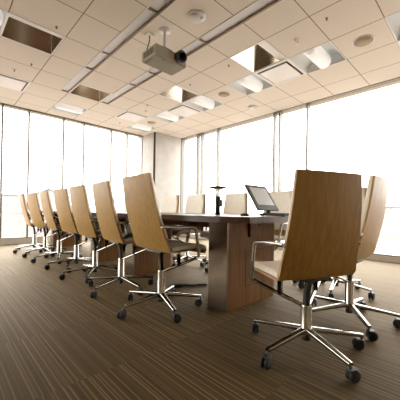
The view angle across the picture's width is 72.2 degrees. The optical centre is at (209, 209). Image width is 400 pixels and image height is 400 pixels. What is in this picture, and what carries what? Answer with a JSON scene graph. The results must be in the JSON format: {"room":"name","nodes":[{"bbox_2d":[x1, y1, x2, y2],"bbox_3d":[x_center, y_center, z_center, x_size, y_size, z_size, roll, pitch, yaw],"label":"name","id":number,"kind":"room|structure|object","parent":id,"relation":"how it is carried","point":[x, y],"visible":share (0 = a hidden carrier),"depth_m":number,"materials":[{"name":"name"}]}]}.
{"room":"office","nodes":[
{"label":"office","id":0,"kind":"room"},
{"bbox_2d":[0,105,138,136],"bbox_3d":[-4.672,-2.487,5.673,9.709,0.456,0.250,1,0,-45],"label":"wall","id":1,"kind":"structure","parent":0,"point":[0,105],"depth_m":6.84,"materials":[{"name":"paint"}]},
{"bbox_2d":[0,104,2,226],"bbox_3d":[-4.698,-0.763,5.572,0.720,2.994,0.122,1,0,-45],"label":"window","id":2,"kind":"structure","parent":1,"relation":"in","point":[0,104],"depth_m":5.78,"materials":[{"name":"white glass"}]},
{"bbox_2d":[0,105,29,244],"bbox_3d":[-4.273,-0.754,5.995,0.480,2.994,0.122,1,0,-45],"label":"window","id":3,"kind":"structure","parent":1,"relation":"in","point":[7,240],"depth_m":6.02,"materials":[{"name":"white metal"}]},
{"bbox_2d":[27,111,63,242],"bbox_3d":[-3.849,-0.745,6.417,0.715,2.994,0.122,1,0,-45],"label":"window","id":4,"kind":"structure","parent":1,"relation":"in","point":[29,238],"depth_m":6.40,"materials":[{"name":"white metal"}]},
{"bbox_2d":[0,103,142,136],"bbox_3d":[-5.008,-2.251,5.152,8.503,0.029,0.018,1,0,-45],"label":"trim","id":5,"kind":"structure","parent":1,"relation":"attached to","point":[0,103],"depth_m":6.64,"materials":[{"name":"brown metal"}]},
{"bbox_2d":[63,119,83,187],"bbox_3d":[-3.428,-0.736,6.837,0.475,2.994,0.122,1,0,-45],"label":"window","id":6,"kind":"structure","parent":1,"relation":"in","point":[82,152],"depth_m":6.96,"materials":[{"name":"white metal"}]},
{"bbox_2d":[82,124,111,239],"bbox_3d":[-3.002,-0.727,7.260,0.725,2.994,0.122,1,0,-45],"label":"window","id":7,"kind":"structure","parent":1,"relation":"in","point":[110,131],"depth_m":7.48,"materials":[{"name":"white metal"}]},
{"bbox_2d":[111,130,127,179],"bbox_3d":[-2.577,-0.719,7.683,0.475,2.994,0.122,1,0,-45],"label":"window","id":8,"kind":"structure","parent":1,"relation":"in","point":[126,134],"depth_m":7.82,"materials":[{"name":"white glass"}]},
{"bbox_2d":[127,134,142,176],"bbox_3d":[-2.238,-0.711,8.021,0.483,2.994,0.122,1,0,-45],"label":"window","id":9,"kind":"structure","parent":1,"relation":"in","point":[141,138],"depth_m":8.16,"materials":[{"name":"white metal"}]},
{"bbox_2d":[0,236,399,399],"bbox_3d":[-0.982,0.849,1.755,9.909,0.150,11.060,1,0,-45],"label":"floor","id":10,"kind":"structure","parent":0,"point":[58,342],"depth_m":1.65,"materials":[{"name":"carpet"}]},
{"bbox_2d":[13,193,54,252],"bbox_3d":[-3.229,0.233,5.051,0.674,1.042,0.633,1,0,-41],"label":"office chair","id":11,"kind":"object","parent":10,"relation":"on","point":[22,198],"visible":0.69,"depth_m":4.94,"materials":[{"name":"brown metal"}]},
{"bbox_2d":[23,193,27,212],"bbox_3d":[-3.370,-0.122,4.956,0.096,0.337,0.461,1,0,-41],"label":"cushion","id":12,"kind":"object","parent":11,"relation":"on","point":[25,209],"depth_m":4.79,"materials":[{"name":"beige leather"}]},
{"bbox_2d":[22,192,66,257],"bbox_3d":[-2.800,0.238,4.646,0.664,1.042,0.691,1,0,40],"label":"office chair","id":13,"kind":"object","parent":10,"relation":"on","point":[37,217],"visible":0.73,"depth_m":4.53,"materials":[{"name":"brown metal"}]},
{"bbox_2d":[36,192,41,212],"bbox_3d":[-2.910,-0.117,4.529,0.461,0.337,0.096,1,0,40],"label":"cushion","id":14,"kind":"object","parent":13,"relation":"on","point":[38,208],"depth_m":4.39,"materials":[{"name":"beige leather"}]},
{"bbox_2d":[30,190,82,263],"bbox_3d":[-2.266,0.244,4.185,0.678,1.042,0.657,1,0,-10],"label":"office chair","id":15,"kind":"object","parent":10,"relation":"on","point":[47,208],"visible":0.73,"depth_m":4.04,"materials":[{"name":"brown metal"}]},
{"bbox_2d":[48,190,53,213],"bbox_3d":[-2.422,-0.112,4.059,0.096,0.337,0.461,1,0,-43],"label":"cushion","id":16,"kind":"object","parent":15,"relation":"on","point":[50,209],"depth_m":3.90,"materials":[{"name":"beige leather"}]},
{"bbox_2d":[44,188,99,272],"bbox_3d":[-1.813,0.249,3.687,0.656,1.042,0.681,1,0,43],"label":"office chair","id":17,"kind":"object","parent":10,"relation":"on","point":[61,196],"visible":0.66,"depth_m":3.54,"materials":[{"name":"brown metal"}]},
{"bbox_2d":[66,188,72,214],"bbox_3d":[-1.902,-0.106,3.543,0.461,0.337,0.096,1,0,43],"label":"cushion","id":18,"kind":"object","parent":17,"relation":"on","point":[68,204],"depth_m":3.39,"materials":[{"name":"beige leather"}]},
{"bbox_2d":[58,185,123,283],"bbox_3d":[-1.361,0.253,3.204,0.684,1.042,0.663,1,0,-45],"label":"office chair","id":19,"kind":"object","parent":10,"relation":"on","point":[85,223],"visible":0.73,"depth_m":3.06,"materials":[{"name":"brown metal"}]},
{"bbox_2d":[84,185,91,215],"bbox_3d":[-1.455,-0.102,3.066,0.096,0.337,0.461,1,0,-45],"label":"cushion","id":20,"kind":"object","parent":19,"relation":"on","point":[87,210],"depth_m":2.91,"materials":[{"name":"beige leather"}]},
{"bbox_2d":[95,230,123,236],"bbox_3d":[-1.239,0.297,3.285,0.394,0.083,0.486,1,0,-45],"label":"seat cushion","id":21,"kind":"object","parent":19,"relation":"on","point":[98,232],"depth_m":3.06,"materials":[{"name":"beige leather"}]},
{"bbox_2d":[88,180,153,297],"bbox_3d":[-0.866,0.259,2.708,0.672,1.042,0.636,1,0,-40],"label":"office chair","id":22,"kind":"object","parent":10,"relation":"on","point":[110,227],"visible":0.84,"depth_m":2.60,"materials":[{"name":"brown wood"}]},
{"bbox_2d":[109,180,116,217],"bbox_3d":[-1.010,-0.097,2.613,0.096,0.337,0.461,1,0,-40],"label":"cushion","id":23,"kind":"object","parent":22,"relation":"on","point":[112,209],"depth_m":2.45,"materials":[{"name":"beige leather"}]},
{"bbox_2d":[121,234,134,241],"bbox_3d":[-0.776,0.302,2.812,0.394,0.083,0.486,1,0,-40],"label":"seat cushion","id":24,"kind":"object","parent":22,"relation":"on","point":[126,237],"depth_m":2.64,"materials":[{"name":"beige leather"}]},
{"bbox_2d":[116,198,125,211],"bbox_3d":[-2.036,0.258,5.886,0.700,1.038,0.659,1,0,-43],"label":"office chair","id":25,"kind":"object","parent":10,"relation":"on","point":[121,206],"visible":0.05,"depth_m":6.01,"materials":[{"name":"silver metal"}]},
{"bbox_2d":[28,210,288,312],"bbox_3d":[-1.308,0.405,4.063,1.470,0.750,5.600,1,0,-45],"label":"conference table","id":26,"kind":"object","parent":10,"relation":"on","point":[231,287],"visible":0.48,"depth_m":2.27,"materials":[{"name":"brown wood"}]},
{"bbox_2d":[209,186,226,214],"bbox_3d":[0.070,-0.082,2.450,0.160,0.252,0.160,1,0,-45],"label":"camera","id":27,"kind":"object","parent":26,"relation":"on","point":[218,202],"visible":1,"depth_m":2.43,"materials":[{"name":"black plastic"}]},
{"bbox_2d":[240,213,254,215],"bbox_3d":[0.293,0.034,2.010,0.065,0.021,0.220,1,0,36],"label":"gadget","id":28,"kind":"object","parent":26,"relation":"on","point":[242,214],"visible":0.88,"depth_m":1.93,"materials":[{"name":"black plastic"}]},
{"bbox_2d":[244,184,288,216],"bbox_3d":[0.502,-0.078,2.183,0.290,0.254,0.362,1,0,-44],"label":"monitor","id":29,"kind":"object","parent":26,"relation":"on","point":[260,196],"visible":0.94,"depth_m":2.22,"materials":[{"name":"grey"}]},
{"bbox_2d":[117,173,206,322],"bbox_3d":[-0.361,0.263,2.204,0.692,1.044,0.658,1,0,-14],"label":"office chair","id":30,"kind":"object","parent":10,"relation":"on","point":[148,229],"visible":1,"depth_m":2.08,"materials":[{"name":"brown wood"}]},
{"bbox_2d":[150,173,161,219],"bbox_3d":[-0.526,-0.093,2.075,0.106,0.338,0.461,1,0,-42],"label":"cushion","id":31,"kind":"object","parent":30,"relation":"on","point":[155,214],"depth_m":1.91,"materials":[{"name":"beige leather"}]},
{"bbox_2d":[167,239,206,251],"bbox_3d":[-0.287,0.307,2.292,0.394,0.083,0.486,1,0,-42],"label":"seat cushion","id":32,"kind":"object","parent":30,"relation":"on","point":[175,246],"depth_m":2.13,"materials":[{"name":"beige leather"}]},
{"bbox_2d":[138,132,187,236],"bbox_3d":[-1.461,-0.697,8.437,1.206,2.994,0.888,1,0,-45],"label":"column","id":33,"kind":"structure","parent":10,"relation":"on","point":[161,154],"depth_m":8.02,"materials":[{"name":"paint"}]},
{"bbox_2d":[161,195,178,259],"bbox_3d":[-0.782,0.271,4.476,0.679,1.038,0.649,1,0,-45],"label":"office chair","id":34,"kind":"object","parent":10,"relation":"on","point":[170,204],"visible":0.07,"depth_m":4.56,"materials":[{"name":"beige leather"}]},
{"bbox_2d":[161,195,177,212],"bbox_3d":[-0.679,-0.079,4.600,0.067,0.334,0.461,1,0,-45],"label":"cushion","id":35,"kind":"object","parent":34,"relation":"on","point":[169,203],"depth_m":4.58,"materials":[{"name":"beige leather"}]},
{"bbox_2d":[172,194,206,266],"bbox_3d":[-0.329,0.276,4.043,0.689,1.038,0.648,1,0,-42],"label":"office chair","id":36,"kind":"object","parent":10,"relation":"on","point":[195,203],"visible":0.64,"depth_m":4.04,"materials":[{"name":"beige leather"}]},
{"bbox_2d":[172,229,200,235],"bbox_3d":[-0.441,0.313,3.976,0.394,0.083,0.486,1,0,-42],"label":"seat cushion","id":37,"kind":"object","parent":36,"relation":"on","point":[175,232],"depth_m":3.79,"materials":[{"name":"beige leather"}]},
{"bbox_2d":[185,194,204,212],"bbox_3d":[-0.230,-0.074,4.162,0.067,0.334,0.461,1,0,-42],"label":"cushion","id":38,"kind":"object","parent":36,"relation":"on","point":[195,203],"depth_m":4.14,"materials":[{"name":"beige leather"}]},
{"bbox_2d":[172,283,206,287],"bbox_3d":[-0.210,0.773,2.841,0.362,0.036,0.070,1,0,-15],"label":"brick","id":39,"kind":"object","parent":10,"relation":"on","point":[176,285],"visible":0.92,"depth_m":2.83,"materials":[{"name":"black rubber"}]},
{"bbox_2d":[200,193,247,271],"bbox_3d":[0.191,0.282,3.709,0.652,1.038,0.690,1,0,-39],"label":"office chair","id":40,"kind":"object","parent":10,"relation":"on","point":[235,203],"visible":0.27,"depth_m":3.78,"materials":[{"name":"beige leather"}]},
{"bbox_2d":[200,230,208,237],"bbox_3d":[0.126,0.321,3.647,0.394,0.083,0.486,1,0,-39],"label":"seat cushion","id":41,"kind":"object","parent":40,"relation":"on","point":[205,234],"depth_m":3.62,"materials":[{"name":"beige leather"}]},
{"bbox_2d":[223,193,246,213],"bbox_3d":[0.347,-0.067,3.822,0.067,0.334,0.461,1,0,-39],"label":"cushion","id":42,"kind":"object","parent":40,"relation":"on","point":[235,203],"depth_m":3.81,"materials":[{"name":"beige leather"}]},
{"bbox_2d":[263,190,297,282],"bbox_3d":[0.722,0.288,3.236,0.668,1.038,0.641,1,0,-37],"label":"office chair","id":43,"kind":"object","parent":10,"relation":"on","point":[282,199],"visible":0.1,"depth_m":3.25,"materials":[{"name":"beige leather"}]},
{"bbox_2d":[263,190,291,212],"bbox_3d":[0.830,-0.062,3.337,0.067,0.334,0.461,1,0,-37],"label":"cushion","id":44,"kind":"object","parent":43,"relation":"on","point":[282,199],"depth_m":3.28,"materials":[{"name":"beige leather"}]},
{"bbox_2d":[274,235,284,238],"bbox_3d":[0.603,0.326,3.169,0.394,0.083,0.486,1,0,-37],"label":"seat cushion","id":45,"kind":"object","parent":43,"relation":"on","point":[275,236],"depth_m":3.02,"materials":[{"name":"beige leather"}]},
{"bbox_2d":[274,222,286,229],"bbox_3d":[0.802,0.168,3.317,0.060,0.139,0.483,1,0,-37],"label":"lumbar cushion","id":46,"kind":"object","parent":43,"relation":"on","point":[277,225],"depth_m":3.26,"materials":[{"name":"beige leather"}]},
{"bbox_2d":[250,169,364,383],"bbox_3d":[0.542,0.298,1.564,0.680,0.996,0.675,1,0,-20],"label":"office chair","id":47,"kind":"object","parent":10,"relation":"on","point":[321,243],"visible":1,"depth_m":1.44,"materials":[{"name":"brown wood"}]},
{"bbox_2d":[254,261,280,277],"bbox_3d":[0.510,0.365,1.702,0.486,0.083,0.394,1,0,-20],"label":"seat cushion","id":48,"kind":"object","parent":47,"relation":"on","point":[270,269],"depth_m":1.59,"materials":[{"name":"beige leather"}]},
{"bbox_2d":[286,169,295,232],"bbox_3d":[0.612,-0.031,1.447,0.461,0.338,0.066,1,0,-20],"label":"cushion","id":49,"kind":"object","parent":47,"relation":"on","point":[291,226],"depth_m":1.35,"materials":[{"name":"beige leather"}]},
{"bbox_2d":[298,187,374,299],"bbox_3d":[1.277,0.294,2.723,0.700,1.038,0.660,1,0,-37],"label":"office chair","id":50,"kind":"object","parent":10,"relation":"on","point":[335,281],"visible":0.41,"depth_m":2.67,"materials":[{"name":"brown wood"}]},
{"bbox_2d":[361,187,365,215],"bbox_3d":[1.387,-0.056,2.833,0.067,0.334,0.461,1,0,-37],"label":"cushion","id":51,"kind":"object","parent":50,"relation":"on","point":[363,188],"depth_m":2.67,"materials":[{"name":"beige leather"}]},
{"bbox_2d":[311,175,399,341],"bbox_3d":[1.035,0.293,2.032,0.658,1.027,0.657,1,0,43],"label":"office chair","id":52,"kind":"object","parent":10,"relation":"on","point":[374,208],"visible":0.61,"depth_m":1.88,"materials":[{"name":"brown wood"}]},
{"bbox_2d":[361,175,372,226],"bbox_3d":[1.152,-0.052,1.907,0.081,0.335,0.461,1,0,43],"label":"cushion","id":53,"kind":"object","parent":52,"relation":"on","point":[367,214],"depth_m":1.75,"materials":[{"name":"beige leather"}]},
{"bbox_2d":[0,0,399,137],"bbox_3d":[-0.934,-2.220,1.735,9.459,0.001,10.610,1,0,-45],"label":"ceiling","id":54,"kind":"structure","parent":0,"point":[88,26],"depth_m":3.87,"materials":[{"name":"tile"}]},
{"bbox_2d":[0,9,8,34],"bbox_3d":[-2.700,-2.299,3.098,0.600,0.205,0.600,1,0,-45],"label":"light","id":55,"kind":"object","parent":54,"relation":"attached to","point":[3,14],"visible":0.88,"depth_m":3.25,"materials":[{"name":"white ceramic"}]},
{"bbox_2d":[0,73,31,91],"bbox_3d":[-3.545,-2.287,4.797,0.600,0.118,0.600,1,0,-45],"label":"ceiling vent","id":56,"kind":"object","parent":54,"relation":"in","point":[6,81],"visible":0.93,"depth_m":4.83,"materials":[{"name":"white plastic"}]},
{"bbox_2d":[0,13,65,54],"bbox_3d":[-2.273,-2.398,3.522,0.600,0.339,0.600,1,0,-45],"label":"recessed light","id":57,"kind":"object","parent":54,"relation":"in","point":[17,29],"visible":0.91,"depth_m":3.62,"materials":[{"name":"brown metal"}]},
{"bbox_2d":[51,102,87,115],"bbox_3d":[-3.118,-2.290,6.069,0.600,0.205,0.600,1,0,-45],"label":"light","id":58,"kind":"object","parent":54,"relation":"attached to","point":[59,106],"visible":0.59,"depth_m":6.07,"materials":[{"name":"white glass"}]},
{"bbox_2d":[69,83,112,101],"bbox_3d":[-2.269,-2.389,5.219,0.600,0.339,0.600,1,0,-45],"label":"recessed light","id":59,"kind":"object","parent":54,"relation":"in","point":[82,90],"visible":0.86,"depth_m":5.37,"materials":[{"name":"brown metal"}]},
{"bbox_2d":[61,0,174,92],"bbox_3d":[0.435,-2.219,1.967,0.150,0.056,8.968,1,0,-45],"label":"linear slot","id":60,"kind":"object","parent":54,"relation":"attached to","point":[156,7],"visible":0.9,"depth_m":3.57,"materials":[{"name":"grey metal"}]},
{"bbox_2d":[114,110,148,122],"bbox_3d":[-1.844,-2.251,6.490,0.600,0.118,0.600,1,0,-45],"label":"ceiling vent","id":61,"kind":"object","parent":54,"relation":"in","point":[127,115],"visible":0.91,"depth_m":6.49,"materials":[{"name":"white metal"}]},
{"bbox_2d":[125,123,155,131],"bbox_3d":[-1.842,-2.263,7.339,0.600,0.205,0.600,1,0,-45],"label":"light","id":62,"kind":"object","parent":54,"relation":"attached to","point":[137,126],"visible":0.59,"depth_m":7.35,"materials":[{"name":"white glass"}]},
{"bbox_2d":[142,27,186,75],"bbox_3d":[-0.561,-1.985,3.376,0.452,0.439,0.463,1,0,-45],"label":"projector","id":63,"kind":"object","parent":54,"relation":"hanging from","point":[159,57],"visible":1,"depth_m":3.31,"materials":[{"name":"grey plastic"}]},
{"bbox_2d":[151,111,184,122],"bbox_3d":[-0.996,-2.254,6.488,0.600,0.205,0.600,1,0,-45],"label":"light","id":64,"kind":"object","parent":54,"relation":"attached to","point":[165,116],"visible":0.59,"depth_m":6.52,"materials":[{"name":"white glass"}]},
{"bbox_2d":[158,84,200,102],"bbox_3d":[-0.573,-2.362,5.215,0.600,0.339,0.600,1,0,-45],"label":"recessed light","id":65,"kind":"object","parent":54,"relation":"in","point":[178,93],"visible":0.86,"depth_m":5.38,"materials":[{"name":"white metal"}]},
{"bbox_2d":[165,104,202,117],"bbox_3d":[-0.573,-2.233,6.063,0.600,0.118,0.600,1,0,-45],"label":"ceiling vent","id":66,"kind":"object","parent":54,"relation":"in","point":[183,110],"visible":0.9,"depth_m":6.05,"materials":[{"name":"white metal"}]},
{"bbox_2d":[101,0,280,103],"bbox_3d":[0.973,-2.208,2.502,0.168,0.056,8.968,1,0,-45],"label":"linear slot","id":67,"kind":"object","parent":54,"relation":"attached to","point":[258,6],"visible":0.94,"depth_m":3.47,"materials":[{"name":"grey metal"}]},
{"bbox_2d":[188,10,205,23],"bbox_3d":[-0.148,-2.174,3.109,0.200,0.052,0.200,1,0,-45],"label":"smoke detector","id":68,"kind":"object","parent":54,"relation":"attached to","point":[195,16],"visible":1,"depth_m":3.07,"materials":[{"name":"white plastic"}]},
{"bbox_2d":[182,95,221,110],"bbox_3d":[-0.149,-2.245,5.638,0.600,0.205,0.600,1,0,-45],"label":"light","id":69,"kind":"object","parent":54,"relation":"attached to","point":[203,103],"visible":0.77,"depth_m":5.68,"materials":[{"name":"white glass"}]},
{"bbox_2d":[217,91,230,96],"bbox_3d":[0.265,-2.179,5.170,0.256,0.008,0.256,1,0,-45],"label":"ceiling speaker","id":70,"kind":"object","parent":54,"relation":"attached to","point":[223,93],"visible":1,"depth_m":5.17,"materials":[{"name":"beige plastic"}]},
{"bbox_2d":[226,73,272,95],"bbox_3d":[0.697,-2.236,4.787,0.600,0.205,0.600,1,0,-45],"label":"light","id":71,"kind":"object","parent":54,"relation":"attached to","point":[252,83],"visible":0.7,"depth_m":4.85,"materials":[{"name":"white glass"}]},
{"bbox_2d":[248,105,256,109],"bbox_3d":[0.893,-2.144,5.762,0.200,0.052,0.200,1,0,-45],"label":"smoke detector","id":72,"kind":"object","parent":54,"relation":"attached to","point":[251,107],"visible":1,"depth_m":5.71,"materials":[{"name":"white plastic"}]},
{"bbox_2d":[229,40,287,72],"bbox_3d":[0.697,-2.349,3.939,0.600,0.339,0.600,1,0,-45],"label":"recessed light","id":73,"kind":"object","parent":54,"relation":"in","point":[260,56],"visible":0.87,"depth_m":4.09,"materials":[{"name":"white metal"}]},
{"bbox_2d":[254,59,305,85],"bbox_3d":[1.120,-2.215,4.362,0.600,0.118,0.600,1,0,-45],"label":"ceiling vent","id":74,"kind":"object","parent":54,"relation":"in","point":[283,71],"visible":0.94,"depth_m":4.34,"materials":[{"name":"white metal"}]},
{"bbox_2d":[288,41,346,73],"bbox_3d":[1.544,-2.228,3.937,0.600,0.205,0.600,1,0,-45],"label":"light","id":75,"kind":"object","parent":54,"relation":"attached to","point":[324,55],"visible":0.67,"depth_m":4.00,"materials":[{"name":"white glass"}]},
{"bbox_2d":[352,35,374,46],"bbox_3d":[1.966,-2.161,3.511,0.256,0.008,0.256,1,0,-45],"label":"ceiling speaker","id":76,"kind":"object","parent":54,"relation":"attached to","point":[362,41],"visible":1,"depth_m":3.51,"materials":[{"name":"beige plastic"}]},
{"bbox_2d":[385,11,399,41],"bbox_3d":[2.390,-2.219,3.086,0.600,0.205,0.600,1,0,-45],"label":"light","id":77,"kind":"object","parent":54,"relation":"attached to","point":[393,21],"visible":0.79,"depth_m":3.27,"materials":[{"name":"white plastic"}]},
{"bbox_2d":[185,81,399,139],"bbox_3d":[2.510,-2.377,5.160,0.250,0.456,10.610,1,0,-45],"label":"wall","id":78,"kind":"structure","parent":0,"point":[396,82],"depth_m":5.56,"materials":[{"name":"paint"}]},
{"bbox_2d":[180,135,196,237],"bbox_3d":[-0.605,-0.685,8.162,0.122,2.994,0.714,1,0,-45],"label":"window","id":79,"kind":"structure","parent":78,"relation":"in","point":[183,139],"depth_m":8.38,"materials":[{"name":"brown metal"}]},
{"bbox_2d":[196,133,200,236],"bbox_3d":[-0.293,-0.682,7.848,0.122,2.994,0.170,1,0,-45],"label":"window","id":80,"kind":"structure","parent":78,"relation":"in","point":[198,170],"depth_m":7.89,"materials":[{"name":"glass"}]},
{"bbox_2d":[199,129,216,239],"bbox_3d":[-0.011,-0.679,7.565,0.122,2.994,0.630,1,0,-45],"label":"window","id":81,"kind":"structure","parent":78,"relation":"in","point":[204,133],"depth_m":7.76,"materials":[{"name":"brown metal"}]},
{"bbox_2d":[216,113,273,195],"bbox_3d":[0.823,-0.670,6.727,0.122,2.994,1.735,1,0,-45],"label":"window","id":82,"kind":"structure","parent":78,"relation":"in","point":[218,129],"depth_m":7.30,"materials":[{"name":"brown metal"}]},
{"bbox_2d":[273,112,278,241],"bbox_3d":[1.484,-0.663,6.062,0.122,2.994,0.140,1,0,-45],"label":"window","id":83,"kind":"structure","parent":78,"relation":"in","point":[275,113],"depth_m":6.08,"materials":[{"name":"brown metal"}]},
{"bbox_2d":[181,77,399,138],"bbox_3d":[2.637,-2.144,4.841,0.014,0.007,9.974,1,0,-45],"label":"trim","id":84,"kind":"structure","parent":78,"relation":"attached to","point":[398,77],"depth_m":5.53,"materials":[{"name":"brown metal"}]},
{"bbox_2d":[278,104,306,248],"bbox_3d":[1.756,-0.660,5.789,0.122,2.994,0.630,1,0,-45],"label":"window","id":85,"kind":"structure","parent":78,"relation":"in","point":[304,105],"depth_m":5.98,"materials":[{"name":"brown metal"}]},
{"bbox_2d":[306,78,399,262],"bbox_3d":[2.597,-0.651,4.944,0.122,2.994,1.755,1,0,-45],"label":"window","id":86,"kind":"structure","parent":78,"relation":"in","point":[375,256],"depth_m":4.92,"materials":[{"name":"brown metal"}]},
{"label":"outside","id":87,"kind":"structure","parent":0,"visible":0},
{"bbox_2d":[1,212,399,251],"bbox_3d":[0.143,1.768,70.702,420.000,0.150,420.000,1,0,-45],"label":"ground","id":88,"kind":"structure","parent":87,"point":[13,224],"depth_m":18.84,"materials":[{"name":"white"}]},
{"bbox_2d":[2,194,25,212],"bbox_3d":[-65.536,-2.054,82.897,10.600,5.550,17.600,1,0,42],"label":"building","id":89,"kind":"structure","parent":88,"relation":"on","point":[10,203],"depth_m":82.10,"materials":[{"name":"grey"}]},
{"bbox_2d":[25,188,55,213],"bbox_3d":[-41.873,-2.091,71.174,9.300,6.250,14.600,1,0,-31],"label":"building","id":90,"kind":"structure","parent":88,"relation":"on","point":[51,191],"depth_m":65.42,"materials":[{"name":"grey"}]},
{"bbox_2d":[194,233,399,254],"bbox_3d":[-0.072,1.308,0.796,21.459,0.050,25.210,1,0,-45],"label":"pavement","id":91,"kind":"structure","parent":88,"relation":"on","point":[282,241],"depth_m":9.20,"materials":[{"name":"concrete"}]},
{"bbox_2d":[384,206,399,218],"bbox_3d":[68.089,0.872,87.519,10.600,3.950,60.600,1,0,-45],"label":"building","id":92,"kind":"structure","parent":88,"relation":"on","point":[391,211],"depth_m":89.16,"materials":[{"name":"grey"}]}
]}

